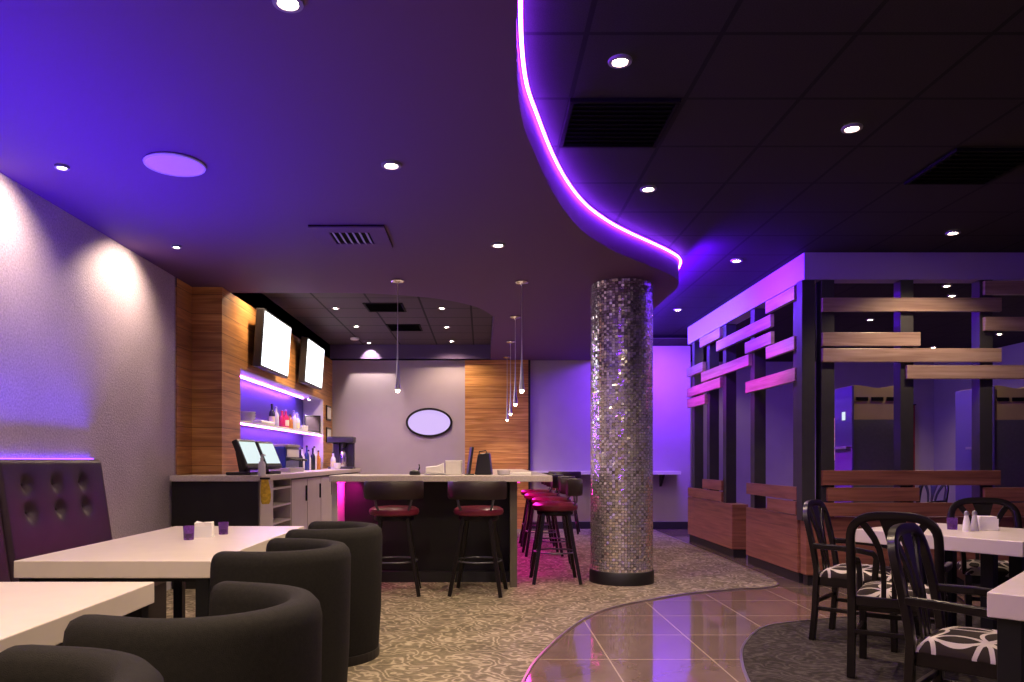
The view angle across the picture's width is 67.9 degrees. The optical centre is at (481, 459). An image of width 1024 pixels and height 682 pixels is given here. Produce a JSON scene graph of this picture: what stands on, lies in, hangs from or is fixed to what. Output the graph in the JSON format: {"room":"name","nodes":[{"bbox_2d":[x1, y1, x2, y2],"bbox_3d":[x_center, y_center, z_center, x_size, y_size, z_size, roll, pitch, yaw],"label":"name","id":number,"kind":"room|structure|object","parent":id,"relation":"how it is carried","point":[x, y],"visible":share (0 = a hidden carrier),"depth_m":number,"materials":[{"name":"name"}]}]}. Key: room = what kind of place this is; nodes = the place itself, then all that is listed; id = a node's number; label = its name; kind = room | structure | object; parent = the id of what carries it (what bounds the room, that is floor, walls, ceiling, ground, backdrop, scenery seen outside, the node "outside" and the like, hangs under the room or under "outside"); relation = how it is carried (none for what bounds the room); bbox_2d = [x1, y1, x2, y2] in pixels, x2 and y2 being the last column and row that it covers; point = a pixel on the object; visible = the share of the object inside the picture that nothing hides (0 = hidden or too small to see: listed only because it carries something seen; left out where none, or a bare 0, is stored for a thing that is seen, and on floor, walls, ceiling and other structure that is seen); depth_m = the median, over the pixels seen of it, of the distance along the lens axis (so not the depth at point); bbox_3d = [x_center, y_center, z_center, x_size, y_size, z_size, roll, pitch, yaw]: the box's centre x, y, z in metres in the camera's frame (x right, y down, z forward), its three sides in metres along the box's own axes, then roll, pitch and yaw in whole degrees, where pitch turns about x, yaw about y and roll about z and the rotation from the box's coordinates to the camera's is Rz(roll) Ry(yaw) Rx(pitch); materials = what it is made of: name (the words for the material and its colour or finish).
{"room":"restaurant with bar","nodes":[
{"label":"restaurant with bar","id":0,"kind":"room"},
{"bbox_2d":[0,173,191,538],"bbox_3d":[-2.975,-0.390,2.650,0.150,3.180,10.100,0,0,0],"label":"wall","id":1,"kind":"structure","parent":0,"point":[87,321],"depth_m":5.69,"materials":[{"name":"paint"}]},
{"bbox_2d":[0,458,93,458],"bbox_3d":[-2.883,-0.004,3.785,0.022,0.016,3.670,0,0,0],"label":"light strip","id":2,"kind":"object","parent":1,"relation":"attached to","point":[0,458],"visible":0.4,"depth_m":5.02,"materials":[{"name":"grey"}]},
{"bbox_2d":[174,276,176,474],"bbox_3d":[-2.904,-0.265,7.175,0.032,2.930,0.030,0,0,0],"label":"trim","id":3,"kind":"structure","parent":1,"relation":"attached to","point":[175,277],"depth_m":7.16,"materials":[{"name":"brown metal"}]},
{"bbox_2d":[192,287,331,474],"bbox_3d":[-2.780,-0.265,10.400,0.360,2.930,5.600,0,0,0],"label":"wall","id":4,"kind":"structure","parent":0,"point":[223,324],"depth_m":7.61,"materials":[{"name":"orange wood"}]},
{"bbox_2d":[240,379,302,470],"bbox_3d":[-2.965,-0.425,10.325,0.070,1.130,4.290,0,0,0],"label":"wall niche","id":5,"kind":"object","parent":4,"relation":"in","point":[258,399],"visible":0.14,"depth_m":10.33,"materials":[{"name":"blue"}]},
{"bbox_2d":[253,308,290,377],"bbox_3d":[-2.500,-1.360,9.010,0.190,0.654,1.200,0,0,0],"label":"television","id":6,"kind":"object","parent":4,"relation":"attached to","point":[272,338],"visible":1,"depth_m":8.77,"materials":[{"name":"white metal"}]},
{"bbox_2d":[240,368,322,468],"bbox_3d":[-2.768,-0.425,10.325,0.325,1.130,4.288,0,0,0],"label":"lining","id":7,"kind":"object","parent":4,"relation":"in","point":[314,406],"visible":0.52,"depth_m":12.46,"materials":[{"name":"grey paint"}]},
{"bbox_2d":[240,376,302,398],"bbox_3d":[-2.805,-0.967,10.050,0.020,0.018,3.700,0,0,0],"label":"light strip","id":8,"kind":"object","parent":7,"relation":"attached to","point":[245,378],"visible":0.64,"depth_m":9.95,"materials":[{"name":"grey"}]},
{"bbox_2d":[240,420,321,435],"bbox_3d":[-2.772,-0.411,10.325,0.305,0.047,4.262,0,0,0],"label":"niche shelf","id":9,"kind":"object","parent":7,"relation":"attached to","point":[243,423],"visible":0.74,"depth_m":9.83,"materials":[{"name":"grey paint"}]},
{"bbox_2d":[304,415,320,432],"bbox_3d":[-2.719,-0.576,12.199,0.260,0.280,0.027,0,0,-25],"label":"picture frame","id":10,"kind":"object","parent":9,"relation":"on","point":[313,422],"visible":0.77,"depth_m":12.19,"materials":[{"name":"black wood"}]},
{"bbox_2d":[306,417,318,430],"bbox_3d":[-2.714,-0.576,12.188,0.210,0.230,0.002,0,0,-25],"label":"picture","id":11,"kind":"object","parent":10,"relation":"attached to","point":[312,423],"depth_m":12.18,"materials":[{"name":"white paper"}]},
{"bbox_2d":[298,337,323,389],"bbox_3d":[-2.500,-1.390,11.065,0.189,0.634,1.130,0,0,0],"label":"television","id":12,"kind":"object","parent":4,"relation":"attached to","point":[311,353],"visible":1,"depth_m":10.81,"materials":[{"name":"black metal"}]},
{"bbox_2d":[235,293,329,357],"bbox_3d":[-2.780,-1.855,10.400,0.360,0.250,5.600,0,0,0],"label":"wall","id":13,"kind":"structure","parent":0,"point":[323,344],"depth_m":10.21,"materials":[{"name":"purple paint"}]},
{"bbox_2d":[0,0,678,359],"bbox_3d":[-0.514,-1.853,5.400,4.971,0.245,15.600,0,0,0],"label":"ceiling","id":14,"kind":"structure","parent":0,"point":[292,119],"depth_m":4.21,"materials":[{"name":"purple paint"}]},
{"bbox_2d":[54,163,69,170],"bbox_3d":[-2.470,-1.722,4.470,0.084,0.015,0.084,0,0,0],"label":"recessed light","id":15,"kind":"object","parent":14,"relation":"in","point":[58,166],"visible":1,"depth_m":4.46,"materials":[{"name":"silver metal"}]},
{"bbox_2d":[143,152,205,176],"bbox_3d":[-1.790,-1.720,4.430,0.344,0.016,0.344,0,0,0],"label":"ceiling speaker","id":16,"kind":"object","parent":14,"relation":"attached to","point":[167,163],"visible":1,"depth_m":4.41,"materials":[{"name":"white plastic"}]},
{"bbox_2d":[272,0,303,12],"bbox_3d":[-0.730,-1.722,2.860,0.120,0.015,0.120,0,0,0],"label":"recessed light","id":17,"kind":"object","parent":14,"relation":"in","point":[288,6],"visible":1,"depth_m":2.87,"materials":[{"name":"silver metal"}]},
{"bbox_2d":[308,225,392,248],"bbox_3d":[-1.000,-1.717,5.870,0.560,0.024,0.560,0,0,0],"label":"ceiling vent","id":18,"kind":"object","parent":14,"relation":"in","point":[328,236],"visible":1,"depth_m":5.84,"materials":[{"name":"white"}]},
{"bbox_2d":[381,160,401,169],"bbox_3d":[-0.530,-1.722,4.440,0.120,0.015,0.120,0,0,0],"label":"recessed light","id":19,"kind":"object","parent":14,"relation":"in","point":[388,164],"visible":1,"depth_m":4.42,"materials":[{"name":"silver metal"}]},
{"bbox_2d":[391,278,404,392],"bbox_3d":[-0.810,-1.188,7.300,0.132,1.085,0.132,0,0,0],"label":"pendant light","id":20,"kind":"object","parent":14,"relation":"hanging from","point":[397,281],"visible":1,"depth_m":7.29,"materials":[{"name":"silver metal"}]},
{"bbox_2d":[506,340,514,415],"bbox_3d":[0.415,-1.188,11.050,0.132,1.085,0.132,0,0,0],"label":"pendant light","id":21,"kind":"object","parent":14,"relation":"hanging from","point":[509,341],"visible":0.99,"depth_m":11.04,"materials":[{"name":"grey"}]},
{"bbox_2d":[510,315,520,405],"bbox_3d":[0.400,-1.188,9.130,0.132,1.085,0.132,0,0,0],"label":"pendant light","id":22,"kind":"object","parent":14,"relation":"hanging from","point":[515,317],"visible":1,"depth_m":9.12,"materials":[{"name":"grey"}]},
{"bbox_2d":[515,280,528,392],"bbox_3d":[0.385,-1.188,7.350,0.132,1.085,0.132,0,0,0],"label":"pendant light","id":23,"kind":"object","parent":14,"relation":"hanging from","point":[519,282],"visible":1,"depth_m":7.34,"materials":[{"name":"grey"}]},
{"bbox_2d":[518,0,681,267],"bbox_3d":[1.007,-1.935,5.230,1.075,0.016,15.324,0,0,10],"label":"led strip","id":24,"kind":"object","parent":14,"relation":"attached to","point":[520,2],"visible":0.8,"depth_m":4.41,"materials":[{"name":"purple"}]},
{"bbox_2d":[330,345,489,359],"bbox_3d":[-1.228,-1.855,13.092,2.745,0.250,0.214,0,0,0],"label":"wall","id":25,"kind":"structure","parent":0,"point":[410,352],"depth_m":12.98,"materials":[{"name":"purple paint"}]},
{"bbox_2d":[332,346,689,521],"bbox_3d":[0.310,-0.390,13.275,6.620,3.180,0.150,0,0,0],"label":"wall","id":26,"kind":"structure","parent":0,"point":[367,407],"depth_m":13.20,"materials":[{"name":"grey paint"}]},
{"bbox_2d":[406,408,451,436],"bbox_3d":[-0.917,-0.650,13.178,0.806,0.506,0.040,0,0,0],"label":"oval panel","id":27,"kind":"object","parent":26,"relation":"attached to","point":[424,422],"visible":1,"depth_m":13.19,"materials":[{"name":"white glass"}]},
{"bbox_2d":[465,360,527,528],"bbox_3d":[0.253,-0.265,13.170,1.095,2.930,0.060,0,0,0],"label":"wall panel","id":28,"kind":"object","parent":26,"relation":"attached to","point":[487,382],"depth_m":13.14,"materials":[{"name":"orange wood"}]},
{"bbox_2d":[528,360,529,511],"bbox_3d":[0.818,-0.265,13.168,0.035,2.930,0.065,0,0,0],"label":"trim","id":29,"kind":"structure","parent":26,"relation":"attached to","point":[528,360],"depth_m":13.14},
{"bbox_2d":[533,471,680,485],"bbox_3d":[2.115,0.325,13.049,2.530,0.270,0.300,0,0,0],"label":"shelf","id":30,"kind":"object","parent":26,"relation":"attached to","point":[661,474],"visible":0.43,"depth_m":12.90,"materials":[{"name":"grey paint"}]},
{"bbox_2d":[532,522,687,528],"bbox_3d":[2.215,1.135,13.190,2.810,0.130,0.020,0,0,0],"label":"baseboard","id":31,"kind":"structure","parent":26,"relation":"attached to","point":[583,525],"depth_m":13.18,"materials":[{"name":"black rubber"}]},
{"bbox_2d":[589,278,653,585],"bbox_3d":[1.375,-0.263,7.490,0.628,2.925,0.628,0,0,0],"label":"column","id":32,"kind":"structure","parent":0,"point":[621,418],"depth_m":7.23,"materials":[{"name":"metal"}]},
{"bbox_2d":[262,0,1023,361],"bbox_3d":[3.000,-2.026,6.550,12.400,0.108,18.100,0,0,0],"label":"ceiling","id":33,"kind":"structure","parent":0,"point":[754,163],"depth_m":4.74,"materials":[{"name":"tile"}]},
{"bbox_2d":[362,303,406,311],"bbox_3d":[-1.250,-1.967,9.800,0.500,0.024,0.550,0,0,0],"label":"ceiling vent","id":34,"kind":"object","parent":33,"relation":"in","point":[371,307],"visible":1,"depth_m":9.76,"materials":[{"name":"black"}]},
{"bbox_2d":[386,324,422,330],"bbox_3d":[-1.150,-1.967,11.300,0.500,0.024,0.550,0,0,0],"label":"ceiling vent","id":35,"kind":"object","parent":33,"relation":"in","point":[392,327],"visible":1,"depth_m":11.26,"materials":[{"name":"black"}]},
{"bbox_2d":[559,98,680,147],"bbox_3d":[0.787,-1.967,4.470,0.610,0.024,0.620,0,0,0],"label":"ceiling vent","id":36,"kind":"object","parent":33,"relation":"in","point":[589,122],"visible":1,"depth_m":4.42,"materials":[{"name":"black"}]},
{"bbox_2d":[608,54,631,68],"bbox_3d":[0.683,-1.972,3.760,0.120,0.015,0.120,0,0,0],"label":"recessed light","id":37,"kind":"object","parent":33,"relation":"in","point":[619,61],"visible":1,"depth_m":3.75,"materials":[{"name":"glass"}]},
{"bbox_2d":[640,185,656,192],"bbox_3d":[1.210,-1.972,5.530,0.120,0.015,0.120,0,0,0],"label":"recessed light","id":38,"kind":"object","parent":33,"relation":"in","point":[648,188],"visible":1,"depth_m":5.52,"materials":[{"name":"silver metal"}]},
{"bbox_2d":[651,335,687,338],"bbox_3d":[2.900,-1.956,12.090,1.240,0.043,0.060,0,0,0],"label":"rail","id":39,"kind":"object","parent":33,"relation":"attached to","point":[654,336],"visible":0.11,"depth_m":12.06,"materials":[{"name":"black metal"}]},
{"bbox_2d":[841,123,862,133],"bbox_3d":[2.200,-1.972,4.520,0.120,0.015,0.120,0,0,0],"label":"recessed light","id":40,"kind":"object","parent":33,"relation":"in","point":[853,127],"visible":1,"depth_m":4.50,"materials":[{"name":"silver metal"}]},
{"bbox_2d":[904,148,1023,184],"bbox_3d":[3.300,-1.967,5.120,0.580,0.024,0.600,0,0,0],"label":"ceiling vent","id":41,"kind":"object","parent":33,"relation":"in","point":[961,166],"visible":1,"depth_m":5.11,"materials":[{"name":"black"}]},
{"bbox_2d":[525,529,979,681],"bbox_3d":[3.000,1.250,6.550,12.400,0.100,18.100,0,0,0],"label":"floor","id":42,"kind":"structure","parent":0,"point":[698,637],"depth_m":5.23,"materials":[{"name":"tile"}]},
{"bbox_2d":[166,529,776,681],"bbox_3d":[0.020,1.197,5.400,5.841,0.006,15.600,0,0,0],"label":"carpet","id":43,"kind":"object","parent":42,"relation":"on","point":[473,634],"visible":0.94,"depth_m":6.15,"materials":[{"name":"carpet"}]},
{"bbox_2d":[0,513,62,645],"bbox_3d":[-2.586,0.595,3.785,0.620,1.199,1.230,0,0,0],"label":"banquette","id":44,"kind":"object","parent":43,"relation":"on","point":[4,569],"visible":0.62,"depth_m":4.34,"materials":[{"name":"purple leather"}]},
{"bbox_2d":[0,513,10,581],"bbox_3d":[-2.784,0.367,3.785,0.155,0.745,1.222,0,0,0],"label":"cushion","id":45,"kind":"object","parent":44,"relation":"on","point":[4,569],"depth_m":4.35,"materials":[{"name":"purple leather"}]},
{"bbox_2d":[0,582,153,651],"bbox_3d":[-1.650,0.822,1.915,0.880,0.744,1.790,0,0,0],"label":"dining table","id":46,"kind":"object","parent":43,"relation":"on","point":[36,613],"visible":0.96,"depth_m":2.43,"materials":[{"name":"laminate"}]},
{"bbox_2d":[0,644,163,681],"bbox_3d":[-0.845,0.795,1.317,0.533,0.797,0.686,0,0,10],"label":"tub chair","id":47,"kind":"object","parent":43,"relation":"on","point":[18,663],"visible":1,"depth_m":1.56,"materials":[{"name":"leather"}]},
{"bbox_2d":[0,459,165,617],"bbox_3d":[-2.586,0.595,5.025,0.620,1.199,1.230,0,0,0],"label":"banquette","id":48,"kind":"object","parent":43,"relation":"on","point":[47,506],"visible":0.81,"depth_m":4.92,"materials":[{"name":"purple leather"}]},
{"bbox_2d":[0,459,112,581],"bbox_3d":[-2.784,0.367,5.025,0.155,0.745,1.222,0,0,0],"label":"cushion","id":49,"kind":"object","parent":48,"relation":"on","point":[47,506],"depth_m":4.89,"materials":[{"name":"purple leather"}]},
{"bbox_2d":[14,526,303,617],"bbox_3d":[-1.650,0.822,4.285,0.880,0.744,1.790,0,0,0],"label":"dining table","id":50,"kind":"object","parent":43,"relation":"on","point":[162,555],"visible":0.48,"depth_m":3.54,"materials":[{"name":"laminate"}]},
{"bbox_2d":[183,525,194,539],"bbox_3d":[-1.655,0.411,4.290,0.062,0.078,0.062,0,0,0],"label":"glass","id":51,"kind":"object","parent":50,"relation":"on","point":[188,531],"visible":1,"depth_m":4.27,"materials":[{"name":"purple"}]},
{"bbox_2d":[194,521,214,537],"bbox_3d":[-1.630,0.405,4.460,0.110,0.090,0.100,0,0,-10],"label":"napkin holder","id":52,"kind":"object","parent":50,"relation":"on","point":[202,529],"visible":0.84,"depth_m":4.42,"materials":[{"name":"paper"}]},
{"bbox_2d":[218,522,228,534],"bbox_3d":[-1.565,0.412,4.600,0.060,0.075,0.060,0,0,0],"label":"glass","id":53,"kind":"object","parent":50,"relation":"on","point":[222,526],"visible":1,"depth_m":4.58,"materials":[{"name":"purple"}]},
{"bbox_2d":[62,581,321,681],"bbox_3d":[-0.737,0.795,2.166,0.533,0.797,0.686,0,0,18],"label":"tub chair","id":54,"kind":"object","parent":43,"relation":"on","point":[252,631],"visible":0.98,"depth_m":1.93,"materials":[{"name":"leather"}]},
{"bbox_2d":[170,468,360,588],"bbox_3d":[-2.455,0.672,9.950,0.850,1.056,5.900,0,0,0],"label":"bar counter","id":55,"kind":"object","parent":43,"relation":"on","point":[304,498],"depth_m":7.03,"materials":[{"name":"black wood"}]},
{"bbox_2d":[226,439,260,474],"bbox_3d":[-2.279,-0.026,7.307,0.260,0.340,0.340,0,0,13],"label":"terminal","id":56,"kind":"object","parent":55,"relation":"on","point":[248,456],"visible":0.82,"depth_m":7.21,"materials":[{"name":"black plastic"}]},
{"bbox_2d":[258,454,265,475],"bbox_3d":[-2.041,0.043,7.060,0.080,0.202,0.072,0,0,0],"label":"soap dispenser","id":57,"kind":"object","parent":55,"relation":"on","point":[261,465],"visible":1,"depth_m":7.04,"materials":[{"name":"plastic"}]},
{"bbox_2d":[260,477,270,503],"bbox_3d":[-1.989,0.282,6.989,0.101,0.245,0.034,0,0,0],"label":"towel","id":58,"kind":"object","parent":55,"relation":"hanging from","point":[265,487],"visible":1,"depth_m":6.98,"materials":[{"name":"yellow fabric"}]},
{"bbox_2d":[170,468,360,481],"bbox_3d":[-2.455,0.172,9.950,0.850,0.055,5.900,0,0,0],"label":"countertop","id":59,"kind":"structure","parent":55,"relation":"on","point":[307,473],"depth_m":7.06,"materials":[{"name":"stone"}]},
{"bbox_2d":[250,441,281,473],"bbox_3d":[-2.239,-0.022,7.807,0.255,0.333,0.333,0,0,13],"label":"terminal","id":60,"kind":"object","parent":55,"relation":"on","point":[272,461],"visible":0.58,"depth_m":7.76,"materials":[{"name":"black plastic"}]},
{"bbox_2d":[273,479,290,525],"bbox_3d":[-2.300,0.700,7.890,0.440,1.001,0.780,0,0,0],"label":"open shelf","id":61,"kind":"object","parent":55,"relation":"attached to","point":[281,488],"depth_m":8.26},
{"bbox_2d":[269,444,306,471],"bbox_3d":[-2.359,-0.021,9.150,0.442,0.330,0.660,0,0,0],"label":"espresso machine","id":62,"kind":"object","parent":55,"relation":"on","point":[288,454],"visible":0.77,"depth_m":8.91,"materials":[{"name":"silver"}]},
{"bbox_2d":[269,468,303,471],"bbox_3d":[-2.400,0.119,9.150,0.360,0.050,0.660,0,0,0],"label":"drip tray","id":63,"kind":"object","parent":62,"relation":"on","point":[281,469],"depth_m":8.82,"materials":[{"name":"grey"}]},
{"bbox_2d":[304,445,308,469],"bbox_3d":[-2.460,-0.031,10.670,0.074,0.350,0.074,0,0,0],"label":"liquor bottle","id":64,"kind":"object","parent":55,"relation":"on","point":[306,454],"visible":0.84,"depth_m":10.64,"materials":[{"name":"blue"}]},
{"bbox_2d":[327,437,355,468],"bbox_3d":[-2.270,-0.116,12.300,0.420,0.520,0.280,0,0,0],"label":"coffee brewer","id":65,"kind":"object","parent":55,"relation":"on","point":[343,447],"visible":0.86,"depth_m":12.25,"materials":[{"name":"black plastic"}]},
{"bbox_2d":[210,538,350,681],"bbox_3d":[-0.889,0.795,3.569,0.533,0.797,0.686,0,0,8],"label":"tub chair","id":66,"kind":"object","parent":43,"relation":"on","point":[322,567],"visible":0.59,"depth_m":3.37,"materials":[{"name":"leather"}]},
{"bbox_2d":[285,521,381,666],"bbox_3d":[-0.878,0.795,4.650,0.533,0.797,0.686,0,0,0],"label":"tub chair","id":67,"kind":"object","parent":43,"relation":"on","point":[363,539],"visible":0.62,"depth_m":4.45,"materials":[{"name":"leather"}]},
{"bbox_2d":[363,481,423,596],"bbox_3d":[-0.789,0.691,6.824,0.534,1.015,0.515,0,0,-4],"label":"bar stool","id":68,"kind":"object","parent":43,"relation":"on","point":[372,490],"visible":0.82,"depth_m":6.65,"materials":[{"name":"red leather"}]},
{"bbox_2d":[329,469,552,586],"bbox_3d":[-0.380,0.669,9.550,2.060,1.050,5.100,0,0,0],"label":"bar counter","id":69,"kind":"object","parent":43,"relation":"on","point":[435,529],"depth_m":7.50,"materials":[{"name":"brown"}]},
{"bbox_2d":[424,463,444,474],"bbox_3d":[-0.455,0.086,7.320,0.200,0.117,0.120,0,0,-6],"label":"caddy","id":70,"kind":"object","parent":69,"relation":"on","point":[439,469],"visible":0.98,"depth_m":7.27,"materials":[{"name":"grey"}]},
{"bbox_2d":[329,469,552,481],"bbox_3d":[-0.380,0.173,9.550,2.060,0.058,5.100,0,0,0],"label":"countertop","id":71,"kind":"structure","parent":69,"relation":"on","point":[535,477],"depth_m":7.00,"materials":[{"name":"stone"}]},
{"bbox_2d":[445,460,461,474],"bbox_3d":[-0.272,0.074,7.360,0.156,0.140,0.116,0,0,4],"label":"box","id":72,"kind":"object","parent":69,"relation":"on","point":[453,467],"visible":1,"depth_m":7.30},
{"bbox_2d":[464,447,473,474],"bbox_3d":[-0.122,0.009,7.328,0.075,0.270,0.120,0,0,-12],"label":"holder","id":73,"kind":"object","parent":69,"relation":"on","point":[468,472],"visible":0.98,"depth_m":7.28,"materials":[{"name":"black plastic"}]},
{"bbox_2d":[475,450,492,474],"bbox_3d":[0.017,0.024,7.335,0.162,0.241,0.130,0,0,10],"label":"bag","id":74,"kind":"object","parent":69,"relation":"on","point":[483,464],"visible":0.99,"depth_m":7.29,"materials":[{"name":"black plastic"}]},
{"bbox_2d":[447,481,507,597],"bbox_3d":[-0.032,0.691,6.824,0.534,1.015,0.515,0,0,8],"label":"bar stool","id":75,"kind":"object","parent":43,"relation":"on","point":[457,490],"visible":1,"depth_m":6.66,"materials":[{"name":"red metal"}]},
{"bbox_2d":[519,473,555,546],"bbox_3d":[0.786,0.691,10.700,0.515,1.015,0.534,0,0,0],"label":"bar stool","id":76,"kind":"object","parent":43,"relation":"on","point":[523,492],"visible":0.49,"depth_m":10.54,"materials":[{"name":"red metal"}]},
{"bbox_2d":[522,474,563,556],"bbox_3d":[0.776,0.691,9.601,0.515,1.015,0.534,0,0,-2],"label":"bar stool","id":77,"kind":"object","parent":43,"relation":"on","point":[554,484],"visible":0.66,"depth_m":9.45,"materials":[{"name":"red metal"}]},
{"bbox_2d":[530,476,574,568],"bbox_3d":[0.796,0.691,8.549,0.515,1.015,0.534,0,0,4],"label":"bar stool","id":78,"kind":"object","parent":43,"relation":"on","point":[545,498],"visible":0.47,"depth_m":8.38,"materials":[{"name":"red metal"}]},
{"bbox_2d":[529,478,582,584],"bbox_3d":[0.736,0.691,7.500,0.515,1.015,0.534,0,0,0],"label":"bar stool","id":79,"kind":"object","parent":43,"relation":"on","point":[572,487],"visible":1,"depth_m":7.34,"materials":[{"name":"red metal"}]},
{"bbox_2d":[548,471,580,533],"bbox_3d":[1.357,0.691,12.434,0.534,1.015,0.515,0,0,10],"label":"bar stool","id":80,"kind":"object","parent":43,"relation":"on","point":[577,474],"visible":0.31,"depth_m":12.23,"materials":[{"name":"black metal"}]},
{"bbox_2d":[521,529,778,681],"bbox_3d":[1.904,1.195,6.976,1.629,0.012,12.518,0,0,17],"label":"trim","id":81,"kind":"structure","parent":42,"relation":"on","point":[777,584],"depth_m":6.33,"materials":[{"name":"grey"}]},
{"bbox_2d":[687,324,747,557],"bbox_3d":[3.158,-0.259,10.335,0.225,2.918,2.010,0,0,0],"label":"slatted screen","id":82,"kind":"object","parent":42,"relation":"on","point":[716,521],"visible":0.98,"depth_m":10.17,"materials":[{"name":"red wood"}]},
{"bbox_2d":[701,354,751,381],"bbox_3d":[3.067,-1.147,9.630,0.043,0.130,1.880,0,0,0],"label":"screen slat","id":83,"kind":"object","parent":82,"relation":"attached to","point":[745,361],"visible":1,"depth_m":9.43,"materials":[{"name":"beige wood"}]},
{"bbox_2d":[716,314,773,351],"bbox_3d":[3.067,-1.475,8.960,0.043,0.130,1.860,0,0,0],"label":"screen slat","id":84,"kind":"object","parent":82,"relation":"attached to","point":[767,322],"visible":1,"depth_m":8.75,"materials":[{"name":"beige wood"}]},
{"bbox_2d":[745,285,802,582],"bbox_3d":[3.158,-0.259,8.120,0.225,2.918,1.440,0,0,0],"label":"slatted screen","id":85,"kind":"object","parent":42,"relation":"on","point":[773,531],"depth_m":8.09,"materials":[{"name":"red wood"}]},
{"bbox_2d":[740,613,958,681],"bbox_3d":[3.425,1.195,3.436,4.801,0.012,11.507,0,0,43],"label":"trim","id":86,"kind":"structure","parent":42,"relation":"on","point":[756,630],"depth_m":5.08,"materials":[{"name":"grey"}]},
{"bbox_2d":[834,385,893,502],"bbox_3d":[4.640,0.156,9.200,0.660,2.088,0.440,0,0,0],"label":"door","id":87,"kind":"structure","parent":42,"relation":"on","point":[864,415],"depth_m":9.00,"materials":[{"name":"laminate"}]},
{"bbox_2d":[743,614,996,681],"bbox_3d":[5.160,1.197,1.800,7.880,0.006,8.400,0,0,0],"label":"carpet","id":88,"kind":"structure","parent":42,"relation":"on","point":[784,652],"depth_m":4.62,"materials":[{"name":"carpet"}]},
{"bbox_2d":[803,499,909,652],"bbox_3d":[2.495,0.733,5.067,0.593,0.924,0.514,0,0,41],"label":"armchair","id":89,"kind":"object","parent":88,"relation":"on","point":[835,576],"visible":0.58,"depth_m":5.03,"materials":[{"name":"black wood"}]},
{"bbox_2d":[845,511,952,677],"bbox_3d":[2.318,0.733,4.235,0.514,0.924,0.593,0,0,34],"label":"armchair","id":90,"kind":"object","parent":88,"relation":"on","point":[873,596],"visible":0.69,"depth_m":4.12,"materials":[{"name":"black wood"}]},
{"bbox_2d":[855,523,1023,635],"bbox_3d":[3.093,0.822,4.837,0.950,0.744,0.950,0,0,-35],"label":"dining table","id":91,"kind":"object","parent":88,"relation":"on","point":[1007,541],"visible":0.34,"depth_m":4.54,"materials":[{"name":"laminate"}]},
{"bbox_2d":[946,517,957,529],"bbox_3d":[3.050,0.412,4.930,0.064,0.075,0.064,0,0,0],"label":"glass","id":92,"kind":"object","parent":91,"relation":"on","point":[952,523],"visible":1,"depth_m":4.91,"materials":[{"name":"purple"}]},
{"bbox_2d":[962,511,970,531],"bbox_3d":[3.060,0.385,4.800,0.050,0.130,0.050,0,0,0],"label":"shaker","id":93,"kind":"object","parent":91,"relation":"on","point":[966,527],"visible":1,"depth_m":4.79,"materials":[{"name":"white ceramic"}]},
{"bbox_2d":[970,510,978,530],"bbox_3d":[3.130,0.385,4.830,0.050,0.130,0.050,0,0,0],"label":"shaker","id":94,"kind":"object","parent":91,"relation":"on","point":[974,525],"visible":0.96,"depth_m":4.82,"materials":[{"name":"ceramic"}]},
{"bbox_2d":[977,516,999,530],"bbox_3d":[3.250,0.406,4.900,0.120,0.088,0.100,0,0,15],"label":"napkin holder","id":95,"kind":"object","parent":91,"relation":"on","point":[991,523],"visible":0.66,"depth_m":4.86,"materials":[{"name":"white ceramic"}]},
{"bbox_2d":[887,522,996,681],"bbox_3d":[2.016,0.733,3.087,0.514,0.924,0.593,0,0,-45],"label":"armchair","id":96,"kind":"object","parent":88,"relation":"on","point":[972,651],"visible":0.84,"depth_m":3.08,"materials":[{"name":"black wood"}]},
{"bbox_2d":[947,497,1021,626],"bbox_3d":[3.555,0.733,5.285,0.514,0.924,0.593,0,0,20],"label":"armchair","id":97,"kind":"object","parent":88,"relation":"on","point":[968,571],"visible":0.3,"depth_m":5.39,"materials":[{"name":"black wood"}]},
{"bbox_2d":[987,571,1023,681],"bbox_3d":[2.392,0.822,2.602,0.950,0.744,0.950,0,0,44],"label":"dining table","id":98,"kind":"object","parent":88,"relation":"on","point":[1005,602],"visible":1,"depth_m":2.57,"materials":[{"name":"laminate"}]},
{"bbox_2d":[797,280,1023,585],"bbox_3d":[6.070,-0.259,7.293,6.040,2.918,0.175,0,0,0],"label":"slatted screen","id":99,"kind":"object","parent":42,"relation":"on","point":[982,477],"visible":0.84,"depth_m":7.24,"materials":[{"name":"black wood"}]},
{"bbox_2d":[916,485,948,502],"bbox_3d":[6.075,0.733,10.536,0.593,0.924,0.514,0,0,-20],"label":"armchair","id":100,"kind":"object","parent":42,"relation":"on","point":[933,487],"visible":0.12,"depth_m":10.55,"materials":[{"name":"black wood"}]},
{"bbox_2d":[955,385,1023,502],"bbox_3d":[6.340,0.156,9.390,0.660,2.088,0.720,0,0,0],"label":"door","id":101,"kind":"structure","parent":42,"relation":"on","point":[1008,403],"depth_m":9.05,"materials":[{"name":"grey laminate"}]},
{"bbox_2d":[690,362,933,507],"bbox_3d":[6.350,-0.390,14.400,5.700,3.180,2.100,0,0,0],"label":"wall","id":102,"kind":"structure","parent":0,"point":[779,399],"depth_m":15.30,"materials":[{"name":"grey paint"}]},
{"bbox_2d":[913,404,915,486],"bbox_3d":[8.550,-0.261,15.246,0.320,1.722,0.052,0,0,0],"label":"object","id":103,"kind":"object","parent":102,"relation":"hanging from","point":[913,404],"visible":0.06,"depth_m":15.24,"materials":[{"name":"fabric"}]},
{"bbox_2d":[934,342,1023,502],"bbox_3d":[9.150,-0.390,6.450,0.100,3.180,17.700,0,0,0],"label":"wall","id":104,"kind":"structure","parent":0,"point":[944,389],"depth_m":14.79,"materials":[{"name":"grey paint"}]},
{"bbox_2d":[688,252,1023,344],"bbox_3d":[6.035,-1.849,9.290,5.930,0.257,4.100,0,0,0],"label":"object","id":105,"kind":"structure","parent":104,"relation":"attached to","point":[840,267],"depth_m":7.24,"materials":[{"name":"purple paint"}]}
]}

